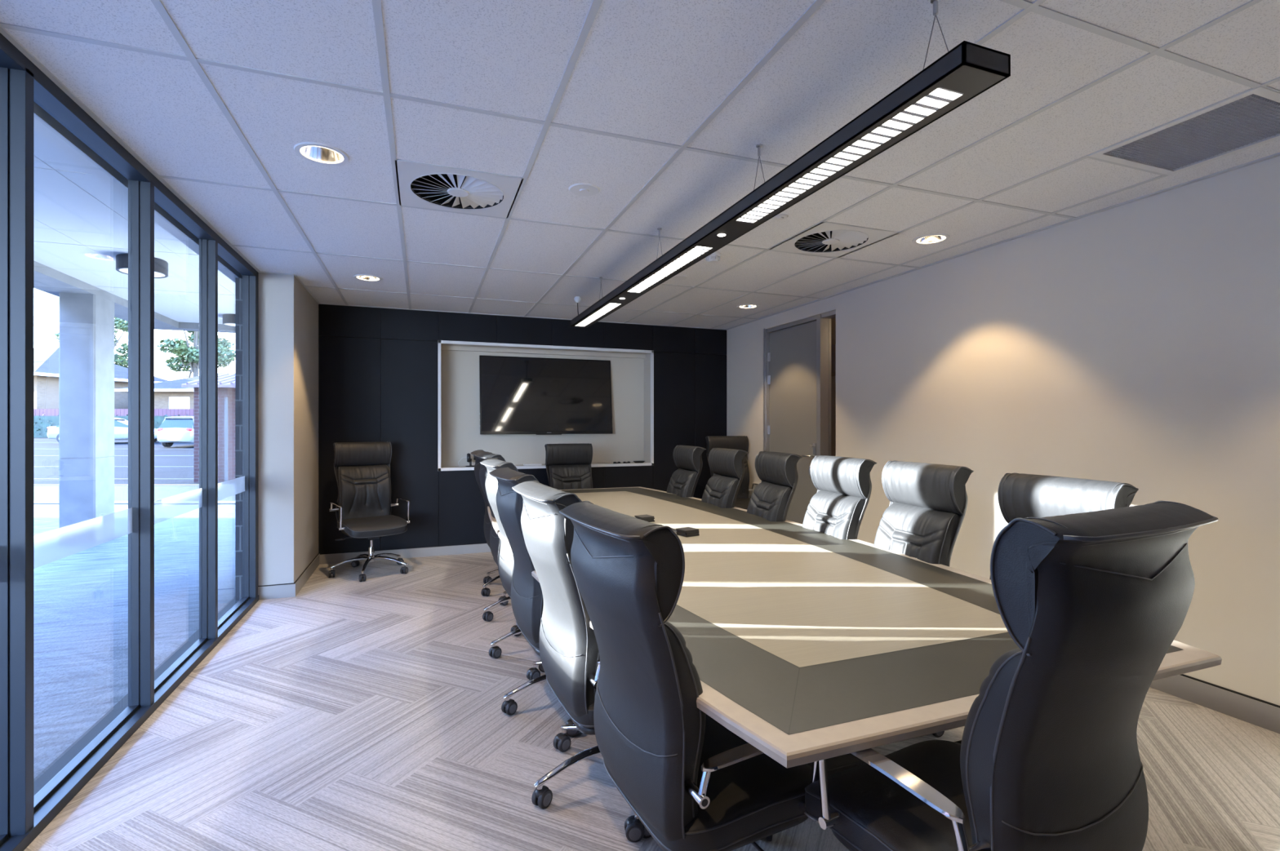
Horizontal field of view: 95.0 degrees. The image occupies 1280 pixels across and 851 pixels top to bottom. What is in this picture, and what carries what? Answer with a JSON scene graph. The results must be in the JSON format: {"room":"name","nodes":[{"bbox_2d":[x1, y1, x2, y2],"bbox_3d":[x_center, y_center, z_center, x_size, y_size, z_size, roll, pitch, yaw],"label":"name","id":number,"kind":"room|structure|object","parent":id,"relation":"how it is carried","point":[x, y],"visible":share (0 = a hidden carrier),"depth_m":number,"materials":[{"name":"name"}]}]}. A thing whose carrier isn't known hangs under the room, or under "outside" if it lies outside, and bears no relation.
{"room":"conference room","nodes":[
{"label":"conference room","id":0,"kind":"room"},
{"bbox_2d":[33,129,235,324],"bbox_3d":[-3.644,-1.825,1.824,2.830,0.250,17.950,0,0,-20],"label":"ceiling","id":1,"kind":"structure","parent":0,"point":[60,205],"depth_m":5.38,"materials":[{"name":"grey paint"}]},
{"bbox_2d":[115,253,168,278],"bbox_3d":[-5.087,-1.627,5.998,0.410,0.145,0.410,0,0,-20],"label":"light","id":2,"kind":"object","parent":1,"relation":"attached to","point":[161,266],"visible":0.52,"depth_m":5.94,"materials":[{"name":"black metal"}]},
{"bbox_2d":[119,268,164,277],"bbox_3d":[-5.087,-1.562,5.998,0.364,0.001,0.364,0,0,-20],"label":"diffuser","id":3,"kind":"object","parent":2,"relation":"attached to","point":[124,270],"depth_m":6.00,"materials":[{"name":"white plastic"}]},
{"bbox_2d":[222,314,235,327],"bbox_3d":[-6.242,-1.627,9.121,0.410,0.145,0.410,0,0,-20],"label":"light","id":4,"kind":"object","parent":1,"relation":"attached to","point":[228,320],"visible":0.34,"depth_m":8.93,"materials":[{"name":"black metal"}]},
{"bbox_2d":[33,596,236,796],"bbox_3d":[0.334,1.527,2.629,5.350,0.246,9.700,0,0,-20],"label":"trim","id":5,"kind":"structure","parent":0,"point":[64,759],"depth_m":2.73,"materials":[{"name":"black metal"}]},
{"bbox_2d":[33,101,239,282],"bbox_3d":[-2.355,-1.587,2.301,0.080,0.825,17.950,0,0,-20],"label":"beam","id":6,"kind":"structure","parent":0,"point":[44,124],"depth_m":2.70,"materials":[{"name":"grey paint"}]},
{"bbox_2d":[0,66,33,839],"bbox_3d":[-2.093,0.087,1.957,0.088,2.565,0.045,0,0,-20],"label":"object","id":7,"kind":"structure","parent":6,"relation":"attached to","point":[16,86],"depth_m":1.94,"materials":[{"name":"grey metal"}]},
{"bbox_2d":[33,155,235,319],"bbox_3d":[-3.386,-1.698,1.760,2.390,0.003,17.650,0,0,-20],"label":"trim","id":8,"kind":"structure","parent":6,"relation":"attached to","point":[33,155],"depth_m":5.42,"materials":[{"name":"grey"}]},
{"bbox_2d":[33,260,235,333],"bbox_3d":[-3.668,-1.825,1.815,2.880,0.450,17.950,0,0,-20],"label":"trim","id":9,"kind":"structure","parent":6,"relation":"attached to","point":[46,279],"depth_m":7.08,"materials":[{"name":"paint"}]},
{"bbox_2d":[128,179,154,708],"bbox_3d":[-2.423,0.087,2.850,0.088,2.565,0.045,0,0,-20],"label":"window mullion","id":10,"kind":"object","parent":6,"relation":"attached to","point":[140,193],"depth_m":2.83,"materials":[{"name":"grey metal"}]},
{"bbox_2d":[199,239,217,640],"bbox_3d":[-2.753,0.087,3.743,0.088,2.565,0.045,0,0,-20],"label":"trim","id":11,"kind":"structure","parent":6,"relation":"attached to","point":[208,249],"depth_m":3.73,"materials":[{"name":"grey metal"}]},
{"bbox_2d":[235,272,242,602],"bbox_3d":[-3.465,-0.140,5.428,0.063,3.120,1.615,0,0,-20],"label":"pier","id":12,"kind":"object","parent":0,"point":[238,282],"visible":0.07,"depth_m":4.67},
{"bbox_2d":[258,272,318,586],"bbox_3d":[-3.270,-0.018,5.497,0.340,2.835,1.620,0,0,-20],"label":"wall","id":13,"kind":"structure","parent":0,"point":[288,314],"depth_m":4.78,"materials":[{"name":"grey paint"}]},
{"bbox_2d":[0,32,257,277],"bbox_3d":[-2.091,-1.308,1.952,0.088,0.255,5.847,0,0,-20],"label":"trim","id":14,"kind":"structure","parent":13,"relation":"attached to","point":[47,95],"depth_m":2.48,"materials":[{"name":"grey metal"}]},
{"bbox_2d":[0,595,258,850],"bbox_3d":[-2.087,1.374,1.954,0.096,0.052,5.847,0,0,-20],"label":"trim","id":15,"kind":"structure","parent":13,"relation":"attached to","point":[56,794],"depth_m":2.51,"materials":[{"name":"grey metal"}]},
{"bbox_2d":[242,275,257,599],"bbox_3d":[-3.084,0.087,4.636,0.088,2.565,0.045,0,0,-20],"label":"trim","id":16,"kind":"structure","parent":13,"relation":"attached to","point":[249,282],"depth_m":4.62,"materials":[{"name":"grey metal"}]},
{"bbox_2d":[257,272,258,595],"bbox_3d":[-3.098,0.083,4.675,0.088,2.635,0.042,0,0,-20],"label":"trim","id":17,"kind":"structure","parent":13,"relation":"attached to","point":[257,273],"depth_m":4.68,"materials":[{"name":"grey metal"}]},
{"bbox_2d":[257,553,319,599],"bbox_3d":[-3.147,1.347,5.312,0.262,0.105,1.212,0,0,-20],"label":"baseboard","id":18,"kind":"structure","parent":13,"relation":"attached to","point":[286,591],"depth_m":4.77,"materials":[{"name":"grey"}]},
{"bbox_2d":[0,0,1279,329],"bbox_3d":[0.373,-1.237,2.478,4.920,0.016,9.010,0,0,-20],"label":"ceiling grid","id":19,"kind":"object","parent":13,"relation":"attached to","point":[1027,6],"depth_m":2.48,"materials":[{"name":"grey metal"}]},
{"bbox_2d":[318,304,726,553],"bbox_3d":[-1.281,-0.018,6.878,5.270,2.835,0.410,0,0,-20],"label":"wall","id":20,"kind":"structure","parent":0,"point":[318,304],"depth_m":6.08,"materials":[{"name":"black"}]},
{"bbox_2d":[319,543,491,564],"bbox_3d":[-1.063,1.353,6.717,4.623,0.095,0.013,0,0,-20],"label":"baseboard","id":21,"kind":"structure","parent":20,"relation":"attached to","point":[482,548],"depth_m":6.23,"materials":[{"name":"grey"}]},
{"bbox_2d":[319,304,726,555],"bbox_3d":[-1.067,0.050,6.731,4.643,2.540,0.017,0,0,-20],"label":"wall panel","id":22,"kind":"object","parent":20,"relation":"attached to","point":[374,389],"depth_m":6.29,"materials":[{"name":"black laminate"}]},
{"bbox_2d":[440,343,650,467],"bbox_3d":[-1.059,-0.218,6.891,2.475,1.380,0.300,0,0,-20],"label":"whiteboard","id":23,"kind":"object","parent":20,"relation":"attached to","point":[629,441],"depth_m":6.94,"materials":[{"name":"beige"}]},
{"bbox_2d":[457,453,475,466],"bbox_3d":[-1.932,0.383,6.571,0.200,0.159,0.117,0,0,-20],"label":"stand","id":24,"kind":"object","parent":23,"relation":"on","point":[468,456],"visible":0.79,"depth_m":6.55,"materials":[{"name":"black plastic"}]},
{"bbox_2d":[437,340,653,471],"bbox_3d":[-1.008,-0.214,6.752,2.495,1.408,0.036,0,0,-20],"label":"trim","id":25,"kind":"structure","parent":20,"relation":"attached to","point":[439,342],"depth_m":6.68,"materials":[{"name":"white laminate"}]},
{"bbox_2d":[479,355,613,435],"bbox_3d":[-1.093,-0.347,6.958,1.572,0.915,0.142,0,0,-20],"label":"television","id":26,"kind":"object","parent":20,"relation":"attached to","point":[518,395],"visible":1,"depth_m":6.92,"materials":[{"name":"black"}]},
{"bbox_2d":[0,0,1279,328],"bbox_3d":[0.373,-1.235,2.478,4.920,0.001,9.010,0,0,-20],"label":"ceiling","id":27,"kind":"structure","parent":0,"point":[655,70],"depth_m":2.33,"materials":[{"name":"tile"}]},
{"bbox_2d":[293,142,349,165],"bbox_3d":[-1.444,-1.303,2.664,0.224,0.148,0.224,0,0,-20],"label":"recessed light","id":28,"kind":"object","parent":27,"relation":"in","point":[317,153],"visible":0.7,"depth_m":2.71,"materials":[{"name":"white metal"}]},
{"bbox_2d":[353,274,382,281],"bbox_3d":[-2.270,-1.303,4.897,0.224,0.148,0.224,0,0,-20],"label":"recessed light","id":29,"kind":"object","parent":27,"relation":"in","point":[366,277],"visible":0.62,"depth_m":4.94,"materials":[{"name":"white"}]},
{"bbox_2d":[395,160,523,217],"bbox_3d":[-0.961,-1.306,3.099,0.594,0.157,0.594,0,0,-20],"label":"ceiling vent","id":30,"kind":"object","parent":27,"relation":"in","point":[420,185],"visible":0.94,"depth_m":3.12,"materials":[{"name":"white metal"}]},
{"bbox_2d":[568,182,599,195],"bbox_3d":[-0.291,-1.229,3.067,0.164,0.012,0.164,0,0,-20],"label":"smoke detector","id":31,"kind":"object","parent":27,"relation":"in","point":[580,188],"visible":1,"depth_m":3.05,"materials":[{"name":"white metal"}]},
{"bbox_2d":[706,252,720,263],"bbox_3d":[0.525,-1.204,4.220,0.110,0.062,0.109,0,0,-20],"label":"smoke detector","id":32,"kind":"object","parent":27,"relation":"attached to","point":[712,260],"visible":0.91,"depth_m":4.19,"materials":[{"name":"white plastic"}]},
{"bbox_2d":[737,303,759,308],"bbox_3d":[1.116,-1.303,6.064,0.224,0.148,0.224,0,0,-20],"label":"recessed light","id":33,"kind":"object","parent":27,"relation":"in","point":[748,305],"visible":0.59,"depth_m":6.11,"materials":[{"name":"white"}]},
{"bbox_2d":[773,213,788,220],"bbox_3d":[0.829,-1.228,3.465,0.092,0.014,0.092,0,0,-20],"label":"ceiling sensor","id":34,"kind":"object","parent":27,"relation":"attached to","point":[780,216],"visible":0.95,"depth_m":3.45,"materials":[{"name":"white plastic"}]},
{"bbox_2d":[570,0,1010,328],"bbox_3d":[0.151,-1.084,3.598,0.166,0.302,4.391,0,0,-20],"label":"pendant lamp","id":35,"kind":"object","parent":27,"relation":"hanging from","point":[968,69],"visible":1,"depth_m":2.04,"materials":[{"name":"black metal"}]},
{"bbox_2d":[768,222,897,257],"bbox_3d":[1.278,-1.306,3.927,0.594,0.157,0.594,0,0,-20],"label":"ceiling vent","id":36,"kind":"object","parent":27,"relation":"in","point":[824,239],"visible":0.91,"depth_m":3.94,"materials":[{"name":"white metal"}]},
{"bbox_2d":[912,233,950,244],"bbox_3d":[1.924,-1.303,3.878,0.224,0.148,0.224,0,0,-20],"label":"recessed light","id":37,"kind":"object","parent":27,"relation":"in","point":[933,238],"visible":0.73,"depth_m":3.92,"materials":[{"name":"white metal"}]},
{"bbox_2d":[1088,86,1279,175],"bbox_3d":[2.424,-1.247,2.502,0.590,0.036,0.584,0,0,-20],"label":"ceiling vent","id":38,"kind":"object","parent":27,"relation":"in","point":[1249,119],"visible":0.99,"depth_m":2.51,"materials":[{"name":"dark grey metal"}]},
{"bbox_2d":[23,551,1279,850],"bbox_3d":[0.358,1.400,2.478,4.930,0.001,9.000,0,0,-20],"label":"floor","id":39,"kind":"structure","parent":0,"point":[344,713],"depth_m":2.50,"materials":[{"name":"carpet"}]},
{"bbox_2d":[328,441,410,582],"bbox_3d":[-2.587,0.781,5.610,0.713,1.237,0.706,0,0,-43],"label":"chair","id":40,"kind":"object","parent":39,"relation":"on","point":[364,505],"visible":1,"depth_m":5.65,"materials":[{"name":"black leather"}]},
{"bbox_2d":[337,464,391,519],"bbox_3d":[-2.704,0.647,5.756,0.476,0.515,0.187,0,0,-40],"label":"cushion","id":41,"kind":"object","parent":40,"relation":"on","point":[364,491],"depth_m":5.71,"materials":[{"name":"black leather"}]},
{"bbox_2d":[470,449,500,596],"bbox_3d":[-1.044,0.806,5.022,0.792,1.187,0.718,0,0,-22],"label":"chair","id":42,"kind":"object","parent":39,"relation":"on","point":[487,580],"visible":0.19,"depth_m":4.86,"materials":[{"name":"black leather"}]},
{"bbox_2d":[475,451,511,622],"bbox_3d":[-0.831,0.798,4.338,0.727,1.198,0.689,0,0,-23],"label":"chair","id":43,"kind":"object","parent":39,"relation":"on","point":[495,540],"visible":0.26,"depth_m":4.19,"materials":[{"name":"black leather"}]},
{"bbox_2d":[480,457,544,672],"bbox_3d":[-0.613,0.803,3.657,0.713,1.188,0.693,0,0,-23],"label":"chair","id":44,"kind":"object","parent":39,"relation":"on","point":[505,558],"visible":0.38,"depth_m":3.49,"materials":[{"name":"black leather"}]},
{"bbox_2d":[490,645,499,652],"bbox_3d":[-0.874,1.343,3.538,0.042,0.045,0.052,0,0,39],"label":"caster","id":45,"kind":"object","parent":44,"relation":"attached to","point":[494,649],"depth_m":3.52,"materials":[{"name":"black plastic"}]},
{"bbox_2d":[488,467,579,737],"bbox_3d":[-0.381,0.810,2.967,0.725,1.180,0.714,0,0,-24],"label":"chair","id":46,"kind":"object","parent":39,"relation":"on","point":[526,595],"visible":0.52,"depth_m":2.75,"materials":[{"name":"black leather"}]},
{"bbox_2d":[503,698,515,707],"bbox_3d":[-0.634,1.343,2.848,0.042,0.045,0.052,0,0,39],"label":"caster","id":47,"kind":"object","parent":46,"relation":"attached to","point":[508,703],"depth_m":2.83,"materials":[{"name":"black plastic"}]},
{"bbox_2d":[528,667,537,674],"bbox_3d":[-0.585,1.343,3.217,0.052,0.045,0.042,0,0,-43],"label":"caster","id":48,"kind":"object","parent":46,"relation":"attached to","point":[533,670],"depth_m":3.20,"materials":[{"name":"black plastic"}]},
{"bbox_2d":[544,443,592,489],"bbox_3d":[-0.652,0.799,6.188,0.694,1.202,0.742,0,0,-25],"label":"chair","id":49,"kind":"object","parent":39,"relation":"on","point":[568,466],"visible":0.53,"depth_m":6.34,"materials":[{"name":"black leather"}]},
{"bbox_2d":[548,464,592,489],"bbox_3d":[-0.754,0.682,6.363,0.476,0.515,0.187,0,0,-25],"label":"cushion","id":50,"kind":"object","parent":49,"relation":"on","point":[561,477],"depth_m":6.33,"materials":[{"name":"black leather"}]},
{"bbox_2d":[511,480,644,843],"bbox_3d":[-0.103,0.812,2.294,0.723,1.170,0.690,0,0,-24],"label":"chair","id":51,"kind":"object","parent":39,"relation":"on","point":[569,653],"visible":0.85,"depth_m":2.04,"materials":[{"name":"black leather"}]},
{"bbox_2d":[535,786,548,798],"bbox_3d":[-0.360,1.343,2.158,0.042,0.045,0.052,0,0,35],"label":"caster","id":52,"kind":"object","parent":51,"relation":"attached to","point":[541,792],"depth_m":2.14,"materials":[{"name":"black plastic"}]},
{"bbox_2d":[555,733,568,742],"bbox_3d":[-0.336,1.343,2.530,0.042,0.045,0.052,0,0,43],"label":"caster","id":53,"kind":"object","parent":51,"relation":"attached to","point":[562,737],"depth_m":2.52,"materials":[{"name":"black plastic"}]},
{"bbox_2d":[570,562,599,707],"bbox_3d":[-0.288,0.711,2.222,0.187,0.515,0.476,0,0,-24],"label":"cushion","id":54,"kind":"object","parent":51,"relation":"on","point":[584,653],"depth_m":2.01,"materials":[{"name":"black leather"}]},
{"bbox_2d":[626,817,641,826],"bbox_3d":[-0.019,1.343,1.989,0.052,0.045,0.042,0,0,-8],"label":"caster","id":55,"kind":"object","parent":51,"relation":"attached to","point":[631,821],"depth_m":1.98,"materials":[{"name":"black plastic"}]},
{"bbox_2d":[666,445,706,497],"bbox_3d":[0.198,0.799,5.614,0.784,1.202,0.710,0,0,-17],"label":"chair","id":56,"kind":"object","parent":39,"relation":"on","point":[682,483],"visible":0.44,"depth_m":5.55,"materials":[{"name":"black leather"}]},
{"bbox_2d":[666,468,697,497],"bbox_3d":[0.411,0.682,5.662,0.187,0.515,0.476,0,0,-17],"label":"cushion","id":57,"kind":"object","parent":56,"relation":"on","point":[682,483],"depth_m":5.55,"materials":[{"name":"black leather"}]},
{"bbox_2d":[559,501,818,850],"bbox_3d":[0.169,0.817,1.730,0.745,1.167,0.688,0,0,-24],"label":"chair","id":58,"kind":"object","parent":39,"relation":"on","point":[692,784],"visible":0.98,"depth_m":1.46,"materials":[{"name":"black leather"}]},
{"bbox_2d":[664,621,706,826],"bbox_3d":[-0.010,0.718,1.623,0.187,0.515,0.476,0,0,-26],"label":"cushion","id":59,"kind":"object","parent":58,"relation":"on","point":[684,723],"depth_m":1.42,"materials":[{"name":"black leather"}]},
{"bbox_2d":[701,448,748,508],"bbox_3d":[0.468,0.799,4.914,0.792,1.202,0.718,0,0,-16],"label":"chair","id":60,"kind":"object","parent":39,"relation":"on","point":[721,491],"visible":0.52,"depth_m":4.86,"materials":[{"name":"black leather"}]},
{"bbox_2d":[701,474,739,508],"bbox_3d":[0.682,0.682,4.958,0.187,0.515,0.476,0,0,-16],"label":"cushion","id":61,"kind":"object","parent":60,"relation":"on","point":[721,491],"depth_m":4.86,"materials":[{"name":"black leather"}]},
{"bbox_2d":[705,435,758,510],"bbox_3d":[1.087,0.761,6.677,0.710,1.277,0.743,0,0,-22],"label":"chair","id":62,"kind":"object","parent":39,"relation":"on","point":[735,442],"visible":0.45,"depth_m":6.86,"materials":[{"name":"black leather"}]},
{"bbox_2d":[710,457,749,498],"bbox_3d":[1.046,0.608,6.880,0.476,0.515,0.187,0,0,-18],"label":"cushion","id":63,"kind":"object","parent":62,"relation":"on","point":[743,493],"depth_m":6.86,"materials":[{"name":"black leather"}]},
{"bbox_2d":[746,451,802,522],"bbox_3d":[0.728,0.798,4.254,0.771,1.198,0.701,0,0,-12],"label":"chair","id":64,"kind":"object","parent":39,"relation":"on","point":[771,500],"visible":0.49,"depth_m":4.19,"materials":[{"name":"black leather"}]},
{"bbox_2d":[746,481,791,521],"bbox_3d":[0.948,0.682,4.293,0.187,0.515,0.476,0,0,-12],"label":"cushion","id":65,"kind":"object","parent":64,"relation":"on","point":[771,501],"depth_m":4.19,"materials":[{"name":"black leather"}]},
{"bbox_2d":[802,455,876,539],"bbox_3d":[0.988,0.798,3.615,0.768,1.198,0.694,0,0,-15],"label":"chair","id":66,"kind":"object","parent":39,"relation":"on","point":[837,508],"visible":0.44,"depth_m":3.58,"materials":[{"name":"black leather"}]},
{"bbox_2d":[802,490,865,539],"bbox_3d":[1.204,0.682,3.660,0.187,0.515,0.476,0,0,-15],"label":"cushion","id":67,"kind":"object","parent":66,"relation":"on","point":[839,514],"depth_m":3.58,"materials":[{"name":"black leather"}]},
{"bbox_2d":[487,487,1222,776],"bbox_3d":[0.125,1.032,3.770,1.972,0.735,4.975,0,0,-20],"label":"conference table","id":68,"kind":"object","parent":39,"relation":"on","point":[808,646],"visible":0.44,"depth_m":1.87,"materials":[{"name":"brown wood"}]},
{"bbox_2d":[676,533,699,537],"bbox_3d":[0.290,0.660,3.556,0.100,0.008,0.100,0,0,-33],"label":"coaster","id":69,"kind":"object","parent":68,"relation":"on","point":[696,535],"visible":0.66,"depth_m":3.52,"materials":[{"name":"black"}]},
{"bbox_2d":[675,531,698,535],"bbox_3d":[0.289,0.650,3.557,0.100,0.008,0.100,0,0,-37],"label":"coaster","id":70,"kind":"object","parent":69,"relation":"on","point":[677,532],"visible":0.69,"depth_m":3.52,"materials":[{"name":"black"}]},
{"bbox_2d":[675,530,698,533],"bbox_3d":[0.289,0.640,3.557,0.100,0.008,0.100,0,0,-34],"label":"coaster","id":71,"kind":"object","parent":70,"relation":"on","point":[676,531],"visible":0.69,"depth_m":3.52,"materials":[{"name":"black"}]},
{"bbox_2d":[675,527,698,532],"bbox_3d":[0.287,0.631,3.557,0.100,0.008,0.100,0,0,-34],"label":"coaster","id":72,"kind":"object","parent":71,"relation":"on","point":[684,529],"visible":1,"depth_m":3.54,"materials":[{"name":"black"}]},
{"bbox_2d":[873,461,973,567],"bbox_3d":[1.213,0.798,3.005,0.768,1.198,0.694,0,0,-15],"label":"chair","id":73,"kind":"object","parent":39,"relation":"on","point":[924,517],"visible":0.52,"depth_m":2.98,"materials":[{"name":"black leather"}]},
{"bbox_2d":[873,502,959,566],"bbox_3d":[1.430,0.682,3.050,0.187,0.515,0.476,0,0,-15],"label":"cushion","id":74,"kind":"object","parent":73,"relation":"on","point":[926,533],"depth_m":2.98,"materials":[{"name":"black leather"}]},
{"bbox_2d":[804,500,1218,850],"bbox_3d":[0.752,0.779,1.355,0.689,1.242,0.758,0,0,-23],"label":"chair","id":75,"kind":"object","parent":39,"relation":"on","point":[1093,604],"visible":0.99,"depth_m":1.07,"materials":[{"name":"black leather"}]},
{"bbox_2d":[960,648,1022,846],"bbox_3d":[0.862,0.642,1.173,0.476,0.515,0.187,0,0,-27],"label":"cushion","id":76,"kind":"object","parent":75,"relation":"on","point":[991,751],"depth_m":1.07,"materials":[{"name":"black leather"}]},
{"bbox_2d":[931,473,1138,744],"bbox_3d":[1.454,0.805,2.350,0.770,1.183,0.699,0,0,-13],"label":"chair","id":77,"kind":"object","parent":39,"relation":"on","point":[1020,495],"visible":0.17,"depth_m":2.38,"materials":[{"name":"black leather"}]},
{"bbox_2d":[831,344,835,376],"bbox_3d":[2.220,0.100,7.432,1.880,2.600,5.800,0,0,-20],"label":"door frame","id":78,"kind":"structure","parent":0,"point":[833,347],"depth_m":8.37,"materials":[{"name":"beige paint"}]},
{"bbox_2d":[831,376,835,456],"bbox_3d":[2.841,0.350,8.088,0.060,2.100,1.400,0,0,-20],"label":"door frame","id":79,"kind":"structure","parent":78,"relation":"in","point":[833,378],"depth_m":8.30,"materials":[{"name":"beige"}]},
{"bbox_2d":[831,317,835,345],"bbox_3d":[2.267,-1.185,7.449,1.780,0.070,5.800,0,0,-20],"label":"door frame","id":80,"kind":"structure","parent":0,"point":[833,320],"depth_m":7.18,"materials":[{"name":"beige wood"}]},
{"bbox_2d":[726,155,1279,706],"bbox_3d":[2.675,-0.018,3.549,0.160,2.835,9.400,0,0,-20],"label":"wall","id":81,"kind":"structure","parent":0,"point":[1136,344],"depth_m":3.35,"materials":[{"name":"beige paint"}]},
{"bbox_2d":[763,310,835,524],"bbox_3d":[1.690,0.145,6.153,0.161,2.510,1.250,0,0,-20],"label":"door","id":82,"kind":"structure","parent":81,"relation":"in","point":[797,355],"depth_m":6.15,"materials":[{"name":"grey wood"}]},
{"bbox_2d":[1149,674,1279,733],"bbox_3d":[2.666,1.343,3.321,0.015,0.115,8.980,0,0,-20],"label":"baseboard","id":83,"kind":"structure","parent":81,"relation":"attached to","point":[1263,715],"depth_m":2.85,"materials":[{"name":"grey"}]},
{"label":"outside","id":84,"kind":"structure","parent":0,"visible":0},
{"bbox_3d":[-25.000,0.040,64.000,177.482,2.080,107.749,0,0,-20],"label":"floor","id":85,"kind":"structure","parent":84,"visible":0},
{"bbox_2d":[53,316,128,368],"bbox_3d":[-57.599,-5.858,62.420,7.840,12.136,6.626,0,0,-20],"label":"street tree","id":86,"kind":"object","parent":85,"relation":"on","point":[119,324],"visible":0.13,"depth_m":63.04,"materials":[{"name":"green plant"}]},
{"bbox_2d":[33,347,168,408],"bbox_3d":[-47.500,-3.250,45.500,16.280,8.500,10.280,0,0,10],"label":"brick house","id":87,"kind":"structure","parent":85,"relation":"on","point":[46,360],"depth_m":41.02,"materials":[{"name":"brick"}]},
{"bbox_2d":[33,414,187,438],"bbox_3d":[-31.027,0.080,38.299,33.404,1.662,0.930,0,0,0],"label":"hedge","id":88,"kind":"object","parent":85,"relation":"on","point":[41,424],"visible":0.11,"depth_m":38.00,"materials":[{"name":"green plant"}]},
{"bbox_2d":[33,408,193,416],"bbox_3d":[-30.907,-0.310,39.620,44.185,1.620,0.085,0,0,0],"label":"fence","id":89,"kind":"object","parent":85,"relation":"on","point":[47,412],"visible":0.03,"depth_m":39.58,"materials":[{"name":"red"}]},
{"bbox_2d":[114,373,224,408],"bbox_3d":[-33.500,-1.600,47.000,9.280,5.200,9.280,0,0,0],"label":"brick house","id":90,"kind":"structure","parent":85,"relation":"on","point":[170,394],"depth_m":43.00,"materials":[{"name":"brick"}]},
{"bbox_2d":[156,330,235,377],"bbox_3d":[-46.336,-6.708,62.154,7.153,13.834,7.458,0,0,-20],"label":"street tree","id":91,"kind":"object","parent":85,"relation":"on","point":[187,355],"visible":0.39,"depth_m":61.31,"materials":[{"name":"green plant"}]},
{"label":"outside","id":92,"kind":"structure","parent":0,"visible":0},
{"bbox_2d":[33,504,235,778],"bbox_3d":[-23.811,1.480,-2.457,43.630,0.120,35.913,0,0,-20],"label":"floor","id":93,"kind":"structure","parent":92,"point":[81,589],"depth_m":4.53,"materials":[{"name":"grey concrete"}]},
{"bbox_2d":[58,292,114,543],"bbox_3d":[-6.902,-0.090,7.331,0.350,3.020,0.500,0,0,-20],"label":"concrete column","id":94,"kind":"structure","parent":93,"relation":"on","point":[86,321],"depth_m":7.13,"materials":[{"name":"grey concrete"}]},
{"bbox_2d":[33,501,235,504],"bbox_3d":[-17.500,1.448,10.700,55.000,0.105,0.300,0,0,0],"label":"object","id":95,"kind":"structure","parent":93,"relation":"on","point":[34,502],"depth_m":10.63,"materials":[{"name":"grey"}]},
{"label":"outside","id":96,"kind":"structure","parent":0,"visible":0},
{"bbox_2d":[33,485,235,501],"bbox_3d":[-17.500,1.472,12.300,55.000,0.125,3.200,0,0,0],"label":"path","id":97,"kind":"structure","parent":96,"point":[41,493],"depth_m":12.23,"materials":[{"name":"concrete"}]},
{"bbox_2d":[33,484,235,485],"bbox_3d":[-17.500,1.450,13.850,55.000,0.100,0.200,0,0,0],"label":"trim","id":98,"kind":"structure","parent":97,"relation":"on","point":[33,485],"depth_m":13.78,"materials":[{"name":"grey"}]},
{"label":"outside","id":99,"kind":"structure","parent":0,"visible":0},
{"bbox_2d":[33,438,235,484],"bbox_3d":[-15.000,1.265,25.975,110.000,0.930,24.050,0,0,0],"label":"road","id":100,"kind":"structure","parent":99,"point":[44,467],"depth_m":19.90,"materials":[{"name":"grey asphalt"}]},
{"bbox_2d":[47,417,157,442],"bbox_3d":[-28.906,0.267,31.998,4.712,1.420,1.760,0,0,-20],"label":"sedan","id":101,"kind":"object","parent":100,"relation":"on","point":[121,425],"visible":0.21,"depth_m":31.48,"materials":[{"name":"grey metal"}]},
{"bbox_2d":[33,455,193,456],"bbox_3d":[-12.500,1.190,23.090,65.000,0.014,0.180,0,0,0],"label":"trim","id":102,"kind":"structure","parent":100,"relation":"on","point":[33,455],"depth_m":23.03,"materials":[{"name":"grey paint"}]},
{"bbox_2d":[33,479,193,479],"bbox_3d":[-12.500,1.394,15.260,65.000,0.014,0.120,0,0,0],"label":"trim","id":103,"kind":"structure","parent":100,"relation":"on","point":[33,479],"depth_m":15.20,"materials":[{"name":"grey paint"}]},
{"bbox_2d":[156,416,193,447],"bbox_3d":[-22.199,0.290,29.594,1.710,1.500,3.912,0,0,-6],"label":"hatchback","id":104,"kind":"object","parent":100,"relation":"on","point":[174,429],"visible":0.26,"depth_m":27.76,"materials":[{"name":"grey metal"}]},
{"bbox_2d":[181,373,235,483],"bbox_3d":[-9.150,0.043,14.946,4.000,2.914,1.409,0,0,0],"label":"brick pier","id":105,"kind":"structure","parent":100,"relation":"on","point":[226,382],"depth_m":14.50,"materials":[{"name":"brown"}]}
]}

